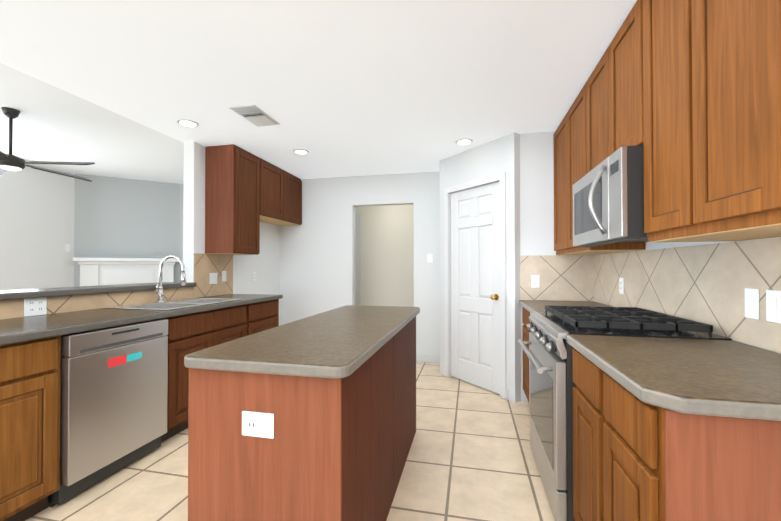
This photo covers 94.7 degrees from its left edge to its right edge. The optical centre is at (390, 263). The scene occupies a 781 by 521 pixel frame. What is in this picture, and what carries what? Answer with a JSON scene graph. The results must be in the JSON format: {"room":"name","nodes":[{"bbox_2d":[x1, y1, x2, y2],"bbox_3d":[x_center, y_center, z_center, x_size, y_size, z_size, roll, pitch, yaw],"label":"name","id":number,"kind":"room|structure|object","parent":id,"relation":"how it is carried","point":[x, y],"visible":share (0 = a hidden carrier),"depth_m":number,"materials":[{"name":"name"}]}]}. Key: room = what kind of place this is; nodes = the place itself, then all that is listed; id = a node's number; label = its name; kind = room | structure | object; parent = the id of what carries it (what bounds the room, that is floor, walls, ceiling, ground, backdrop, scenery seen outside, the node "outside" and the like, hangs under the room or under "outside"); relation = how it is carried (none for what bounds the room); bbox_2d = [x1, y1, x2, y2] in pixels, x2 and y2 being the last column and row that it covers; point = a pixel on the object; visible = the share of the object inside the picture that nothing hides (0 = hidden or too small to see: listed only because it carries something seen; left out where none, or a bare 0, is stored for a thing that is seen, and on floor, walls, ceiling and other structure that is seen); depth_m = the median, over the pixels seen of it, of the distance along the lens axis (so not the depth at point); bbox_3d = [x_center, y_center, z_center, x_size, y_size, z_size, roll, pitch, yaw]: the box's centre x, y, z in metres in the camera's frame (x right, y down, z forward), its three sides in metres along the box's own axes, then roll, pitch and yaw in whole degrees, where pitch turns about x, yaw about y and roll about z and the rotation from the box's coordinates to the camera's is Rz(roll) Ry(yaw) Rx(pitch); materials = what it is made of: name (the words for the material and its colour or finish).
{"room":"kitchen","nodes":[
{"label":"kitchen","id":0,"kind":"room"},
{"bbox_2d":[0,164,74,289],"bbox_3d":[-6.289,-0.141,0.927,0.100,2.740,10.100,0,-1,13],"label":"wall","id":1,"kind":"structure","parent":0,"point":[36,220],"depth_m":5.34,"materials":[{"name":"white paint"}]},
{"bbox_2d":[65,244,69,251],"bbox_3d":[-5.159,-0.243,5.748,0.010,0.120,0.080,0,-1,13],"label":"light switch","id":2,"kind":"object","parent":1,"relation":"attached to","point":[67,247],"visible":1,"depth_m":5.74,"materials":[{"name":"white plastic"}]},
{"bbox_2d":[0,63,183,183],"bbox_3d":[-4.396,-1.417,1.276,3.650,0.300,11.820,0,-1,13],"label":"ceiling","id":3,"kind":"structure","parent":0,"point":[51,123],"depth_m":4.23,"materials":[{"name":"white paint"}]},
{"bbox_2d":[0,107,94,181],"bbox_3d":[-3.662,-1.191,3.533,1.419,0.588,1.349,0,-1,13],"label":"ceiling fan","id":4,"kind":"object","parent":3,"relation":"hanging from","point":[10,162],"visible":1,"depth_m":3.47,"materials":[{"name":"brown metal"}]},
{"bbox_2d":[74,174,179,286],"bbox_3d":[-4.521,-0.088,6.257,1.687,2.740,0.100,0,-1,-30],"label":"wall","id":5,"kind":"structure","parent":0,"point":[114,217],"depth_m":6.18,"materials":[{"name":"grey paint"}]},
{"bbox_2d":[73,257,178,285],"bbox_3d":[-4.447,0.595,6.119,1.440,1.370,0.199,0,-1,-30],"label":"fireplace mantel","id":6,"kind":"object","parent":5,"relation":"attached to","point":[103,271],"visible":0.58,"depth_m":6.07,"materials":[{"name":"white wood"}]},
{"bbox_2d":[180,184,182,281],"bbox_3d":[-2.644,-0.087,6.364,2.450,2.740,0.100,0,-1,13],"label":"wall","id":7,"kind":"structure","parent":0,"point":[181,221],"depth_m":6.58,"materials":[{"name":"grey paint"}]},
{"bbox_2d":[183,141,279,325],"bbox_3d":[-1.673,-0.103,4.816,0.120,2.740,2.700,0,-1,13],"label":"wall","id":8,"kind":"structure","parent":0,"point":[264,264],"depth_m":3.63,"materials":[{"name":"white paint"}]},
{"bbox_2d":[205,144,264,254],"bbox_3d":[-1.652,-0.640,3.845,0.344,1.081,0.503,0,-1,13],"label":"upper cabinet","id":9,"kind":"object","parent":8,"relation":"attached to","point":[246,193],"depth_m":3.62,"materials":[{"name":"brown wood"}]},
{"bbox_2d":[265,161,288,223],"bbox_3d":[-1.549,-0.857,4.306,0.344,0.638,0.574,0,-1,13],"label":"upper cabinet","id":10,"kind":"object","parent":8,"relation":"attached to","point":[276,179],"depth_m":4.36,"materials":[{"name":"brown wood"}]},
{"bbox_2d":[277,173,301,225],"bbox_3d":[-1.452,-0.852,4.743,0.344,0.638,0.573,0,-1,13],"label":"upper cabinet","id":11,"kind":"object","parent":8,"relation":"attached to","point":[295,183],"depth_m":4.81,"materials":[{"name":"brown wood"}]},
{"bbox_2d":[25,362,554,520],"bbox_3d":[-2.466,1.258,0.830,7.800,0.060,12.000,0,-1,13],"label":"floor","id":12,"kind":"structure","parent":0,"point":[470,457],"depth_m":2.11,"materials":[{"name":"tile"}]},
{"bbox_2d":[0,334,65,520],"bbox_3d":[-2.008,0.797,1.592,0.618,0.878,0.578,0,-1,13],"label":"base cabinet","id":13,"kind":"object","parent":12,"relation":"on","point":[30,356],"depth_m":1.67,"materials":[{"name":"brown wood"}]},
{"bbox_2d":[0,294,282,345],"bbox_3d":[-2.098,0.331,1.138,0.643,0.040,5.744,0,-1,13],"label":"countertop","id":14,"kind":"structure","parent":13,"relation":"on","point":[32,328],"depth_m":2.09,"materials":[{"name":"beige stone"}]},
{"bbox_2d":[156,255,185,301],"bbox_3d":[-1.817,0.126,2.963,0.273,0.391,0.096,0,-1,13],"label":"faucet","id":15,"kind":"object","parent":14,"relation":"on","point":[159,291],"visible":1,"depth_m":2.98,"materials":[{"name":"silver metal"}]},
{"bbox_2d":[104,298,241,309],"bbox_3d":[-1.714,0.420,2.945,0.540,0.197,0.840,0,-1,13],"label":"sink","id":16,"kind":"object","parent":14,"relation":"in","point":[177,303],"visible":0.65,"depth_m":2.93,"materials":[{"name":"silver metal"}]},
{"bbox_2d":[48,319,167,506],"bbox_3d":[-1.851,0.805,2.172,0.618,0.872,0.612,0,-1,13],"label":"dishwasher","id":17,"kind":"object","parent":12,"relation":"on","point":[113,396],"visible":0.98,"depth_m":2.01,"materials":[{"name":"grey metal"}]},
{"bbox_2d":[188,298,281,393],"bbox_3d":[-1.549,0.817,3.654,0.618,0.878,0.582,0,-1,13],"label":"base cabinet","id":18,"kind":"object","parent":12,"relation":"on","point":[211,328],"depth_m":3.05,"materials":[{"name":"brown wood"}]},
{"bbox_2d":[188,321,415,520],"bbox_3d":[-0.255,0.800,1.943,0.555,0.878,1.594,0,-1,13],"label":"kitchen island","id":19,"kind":"object","parent":12,"relation":"on","point":[312,418],"depth_m":1.20,"materials":[{"name":"brown wood"}]},
{"bbox_2d":[184,305,419,380],"bbox_3d":[-0.243,0.339,1.952,0.596,0.040,1.660,0,-1,13],"label":"island countertop","id":20,"kind":"structure","parent":19,"relation":"on","point":[334,344],"depth_m":1.36,"materials":[{"name":"beige stone"}]},
{"bbox_2d":[522,308,526,396],"bbox_3d":[1.436,0.810,2.974,0.596,0.878,0.468,0,-1,13],"label":"base cabinet","id":21,"kind":"object","parent":12,"relation":"on","point":[524,310],"depth_m":3.12,"materials":[{"name":"brown wood"}]},
{"bbox_2d":[519,300,611,311],"bbox_3d":[1.374,0.347,2.754,0.621,0.040,0.934,0,-1,13],"label":"countertop","id":22,"kind":"structure","parent":21,"relation":"on","point":[531,305],"depth_m":2.90,"materials":[{"name":"beige stone"}]},
{"bbox_2d":[527,312,600,401],"bbox_3d":[1.335,0.806,2.519,0.596,0.878,0.466,0,-1,13],"label":"base cabinet","id":23,"kind":"object","parent":12,"relation":"on","point":[528,313],"depth_m":2.92,"materials":[{"name":"brown wood"}]},
{"bbox_2d":[572,348,594,520],"bbox_3d":[1.065,0.794,1.354,0.616,0.878,0.373,0,-1,13],"label":"base cabinet","id":24,"kind":"object","parent":12,"relation":"on","point":[583,374],"depth_m":1.43,"materials":[{"name":"brown wood"}]},
{"bbox_2d":[518,305,731,520],"bbox_3d":[1.124,0.753,1.930,0.746,0.972,0.770,0,-1,13],"label":"range","id":25,"kind":"object","parent":12,"relation":"on","point":[548,352],"visible":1,"depth_m":1.69,"materials":[{"name":"grey metal"}]},
{"bbox_2d":[595,368,780,520],"bbox_3d":[0.982,0.791,0.982,0.616,0.878,0.389,0,-1,13],"label":"base cabinet","id":26,"kind":"object","parent":12,"relation":"on","point":[672,429],"depth_m":0.85,"materials":[{"name":"brown wood"}]},
{"bbox_2d":[566,334,780,423],"bbox_3d":[1.010,0.331,1.156,0.636,0.040,0.792,0,-1,13],"label":"countertop","id":27,"kind":"structure","parent":26,"relation":"on","point":[705,379],"depth_m":1.02,"materials":[{"name":"beige stone"}]},
{"bbox_2d":[0,0,636,178],"bbox_3d":[-0.701,-1.246,0.451,3.920,0.060,11.820,0,-1,13],"label":"ceiling","id":28,"kind":"structure","parent":0,"point":[341,88],"depth_m":2.19,"materials":[{"name":"white paint"}]},
{"bbox_2d":[176,119,198,127],"bbox_3d":[-1.719,-1.186,3.054,0.170,0.008,0.170,0,-1,13],"label":"recessed light","id":29,"kind":"object","parent":28,"relation":"in","point":[187,123],"visible":1,"depth_m":3.04,"materials":[{"name":"white"}]},
{"bbox_2d":[229,104,279,126],"bbox_3d":[-1.087,-1.180,2.903,0.220,0.022,0.380,0,-1,13],"label":"ceiling vent","id":30,"kind":"object","parent":28,"relation":"in","point":[255,115],"visible":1,"depth_m":2.87,"materials":[{"name":"white metal"}]},
{"bbox_2d":[293,149,308,153],"bbox_3d":[-0.948,-1.179,3.804,0.170,0.008,0.170,0,-1,13],"label":"recessed light","id":31,"kind":"object","parent":28,"relation":"in","point":[300,151],"visible":0.94,"depth_m":3.78,"materials":[{"name":"white"}]},
{"bbox_2d":[455,139,472,144],"bbox_3d":[0.717,-1.182,3.505,0.170,0.008,0.170,0,-1,13],"label":"recessed light","id":32,"kind":"object","parent":28,"relation":"in","point":[464,141],"visible":1,"depth_m":3.48,"materials":[{"name":"white"}]},
{"bbox_2d":[280,171,439,354],"bbox_3d":[-0.415,0.048,4.872,2.550,2.440,0.120,0,-1,13],"label":"wall","id":33,"kind":"structure","parent":0,"point":[317,260],"depth_m":4.87,"materials":[{"name":"white paint"}]},
{"bbox_2d":[416,354,439,362],"bbox_3d":[0.498,1.215,4.589,0.410,0.100,0.015,0,-1,13],"label":"baseboard","id":34,"kind":"structure","parent":33,"relation":"attached to","point":[427,358],"depth_m":4.59,"materials":[{"name":"white wood"}]},
{"bbox_2d":[427,254,432,262],"bbox_3d":[0.503,-0.065,4.603,0.070,0.115,0.009,0,-1,13],"label":"light switch","id":35,"kind":"object","parent":33,"relation":"attached to","point":[429,258],"visible":1,"depth_m":4.60,"materials":[{"name":"white plastic"}]},
{"bbox_2d":[355,204,413,306],"bbox_3d":[-0.221,0.058,5.927,2.230,2.440,0.135,0,-1,13],"label":"wall","id":36,"kind":"structure","parent":0,"point":[384,255],"depth_m":5.81,"materials":[{"name":"beige paint"}]},
{"bbox_2d":[440,132,520,402],"bbox_3d":[0.883,0.036,3.707,0.100,2.440,1.037,0,-1,-32],"label":"wall","id":37,"kind":"structure","parent":0,"point":[496,156],"depth_m":3.31,"materials":[{"name":"white paint"}]},
{"bbox_2d":[444,172,505,399],"bbox_3d":[0.875,0.206,3.701,0.118,2.100,0.850,0,-1,-32],"label":"door frame","id":38,"kind":"structure","parent":37,"relation":"attached to","point":[500,178],"depth_m":3.54,"materials":[{"name":"white wood"}]},
{"bbox_2d":[451,182,499,393],"bbox_3d":[0.872,0.233,3.692,0.521,2.023,0.538,0,-1,13],"label":"pantry door","id":39,"kind":"structure","parent":37,"relation":"in","point":[475,308],"depth_m":3.67,"materials":[{"name":"white wood"}]},
{"bbox_2d":[520,131,594,400],"bbox_3d":[1.443,0.032,3.280,0.730,2.440,0.100,0,-1,13],"label":"wall","id":40,"kind":"structure","parent":0,"point":[537,194],"depth_m":3.26,"materials":[{"name":"white paint"}]},
{"bbox_2d":[598,237,780,353],"bbox_3d":[0.995,-0.007,-0.687,0.120,2.440,10.360,0,-1,13],"label":"wall","id":41,"kind":"structure","parent":0,"point":[655,245],"depth_m":1.89,"materials":[{"name":"white paint"}]},
{"bbox_2d":[553,123,560,254],"bbox_3d":[1.565,-0.635,2.928,0.334,1.110,0.531,0,-1,13],"label":"upper cabinet","id":42,"kind":"object","parent":41,"relation":"attached to","point":[557,135],"depth_m":3.11,"materials":[{"name":"brown wood"}]},
{"bbox_2d":[589,59,600,171],"bbox_3d":[1.371,-0.855,2.056,0.334,0.686,0.449,0,-1,13],"label":"upper cabinet","id":43,"kind":"object","parent":41,"relation":"attached to","point":[595,77],"depth_m":2.16,"materials":[{"name":"brown wood"}]},
{"bbox_2d":[561,78,645,254],"bbox_3d":[1.470,-0.639,2.499,0.334,1.110,0.599,0,-1,13],"label":"upper cabinet","id":44,"kind":"object","parent":41,"relation":"attached to","point":[575,124],"depth_m":2.63,"materials":[{"name":"brown wood"}]},
{"bbox_2d":[601,0,640,161],"bbox_3d":[1.300,-0.858,1.741,0.334,0.686,0.449,0,-1,13],"label":"upper cabinet","id":45,"kind":"object","parent":41,"relation":"attached to","point":[621,61],"depth_m":1.77,"materials":[{"name":"brown wood"}]},
{"bbox_2d":[573,145,647,246],"bbox_3d":[1.258,-0.307,1.911,0.491,0.404,0.764,0,-1,13],"label":"microwave","id":46,"kind":"object","parent":45,"relation":"attached to","point":[608,200],"visible":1,"depth_m":1.69,"materials":[{"name":"grey metal"}]},
{"bbox_2d":[520,237,780,352],"bbox_3d":[1.196,0.118,1.987,0.650,0.402,2.530,0,-1,13],"label":"backsplash","id":47,"kind":"structure","parent":41,"relation":"attached to","point":[707,283],"depth_m":1.82,"materials":[{"name":"tile"}]},
{"bbox_2d":[531,275,539,287],"bbox_3d":[1.308,0.162,3.245,0.070,0.115,0.009,0,-1,13],"label":"outlet","id":48,"kind":"object","parent":47,"relation":"attached to","point":[535,281],"visible":1,"depth_m":3.24,"materials":[{"name":"white plastic"}]},
{"bbox_2d":[619,278,623,293],"bbox_3d":[1.646,0.160,2.568,0.009,0.115,0.070,0,-1,13],"label":"electrical outlet","id":49,"kind":"object","parent":47,"relation":"attached to","point":[621,285],"visible":1,"depth_m":2.56,"materials":[{"name":"white plastic"}]},
{"bbox_2d":[745,288,759,319],"bbox_3d":[1.381,0.154,1.377,0.009,0.115,0.070,0,-1,13],"label":"light switch","id":50,"kind":"object","parent":47,"relation":"attached to","point":[752,303],"visible":1,"depth_m":1.37,"materials":[{"name":"white plastic"}]},
{"bbox_2d":[766,290,780,323],"bbox_3d":[1.358,0.153,1.274,0.009,0.115,0.070,0,-1,13],"label":"light switch","id":51,"kind":"object","parent":47,"relation":"attached to","point":[773,306],"visible":1,"depth_m":1.27,"materials":[{"name":"white plastic"}]},
{"bbox_2d":[629,0,742,247],"bbox_3d":[1.214,-0.650,1.349,0.334,1.110,0.485,0,-1,13],"label":"upper cabinet","id":52,"kind":"object","parent":41,"relation":"attached to","point":[656,90],"depth_m":1.45,"materials":[{"name":"brown wood"}]},
{"bbox_2d":[669,0,780,239],"bbox_3d":[1.135,-0.654,0.995,0.334,1.110,0.523,0,-1,13],"label":"upper cabinet","id":53,"kind":"object","parent":41,"relation":"attached to","point":[686,94],"depth_m":1.13,"materials":[{"name":"brown wood"}]},
{"bbox_2d":[749,0,780,231],"bbox_3d":[1.054,-0.657,0.634,0.334,1.110,0.518,0,-1,13],"label":"upper cabinet","id":54,"kind":"object","parent":41,"relation":"attached to","point":[764,15],"depth_m":0.91,"materials":[{"name":"brown wood"}]},
{"bbox_3d":[-2.891,0.699,-0.658,0.120,1.030,8.500,0,-1,13],"label":"wall","id":55,"kind":"structure","parent":0,"visible":0},
{"bbox_2d":[0,282,196,300],"bbox_3d":[-2.966,0.164,-0.634,0.365,0.040,8.485,0,-1,13],"label":"bar","id":56,"kind":"object","parent":55,"relation":"on","point":[36,293],"visible":0.98,"depth_m":2.50,"materials":[{"name":"laminate"}]},
{"bbox_2d":[0,253,232,319],"bbox_3d":[-2.406,0.096,1.230,0.008,0.432,5.785,0,-1,13],"label":"backsplash","id":57,"kind":"structure","parent":55,"relation":"attached to","point":[205,265],"depth_m":2.99,"materials":[{"name":"tile"}]},
{"bbox_2d":[24,297,46,316],"bbox_3d":[-2.178,0.264,2.210,0.009,0.115,0.116,0,-1,13],"label":"outlet","id":58,"kind":"object","parent":57,"relation":"attached to","point":[35,306],"visible":0.94,"depth_m":2.21,"materials":[{"name":"white plastic"}]},
{"bbox_2d":[209,273,216,283],"bbox_3d":[-1.838,0.157,3.738,0.009,0.115,0.116,0,-1,13],"label":"light switch","id":59,"kind":"object","parent":57,"relation":"attached to","point":[212,278],"visible":1,"depth_m":3.73,"materials":[{"name":"white plastic"}]},
{"bbox_2d":[222,271,225,281],"bbox_3d":[-1.802,0.138,3.900,0.009,0.115,0.070,0,-1,13],"label":"light switch","id":60,"kind":"object","parent":57,"relation":"attached to","point":[223,275],"visible":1,"depth_m":3.89,"materials":[{"name":"white plastic"}]}
]}

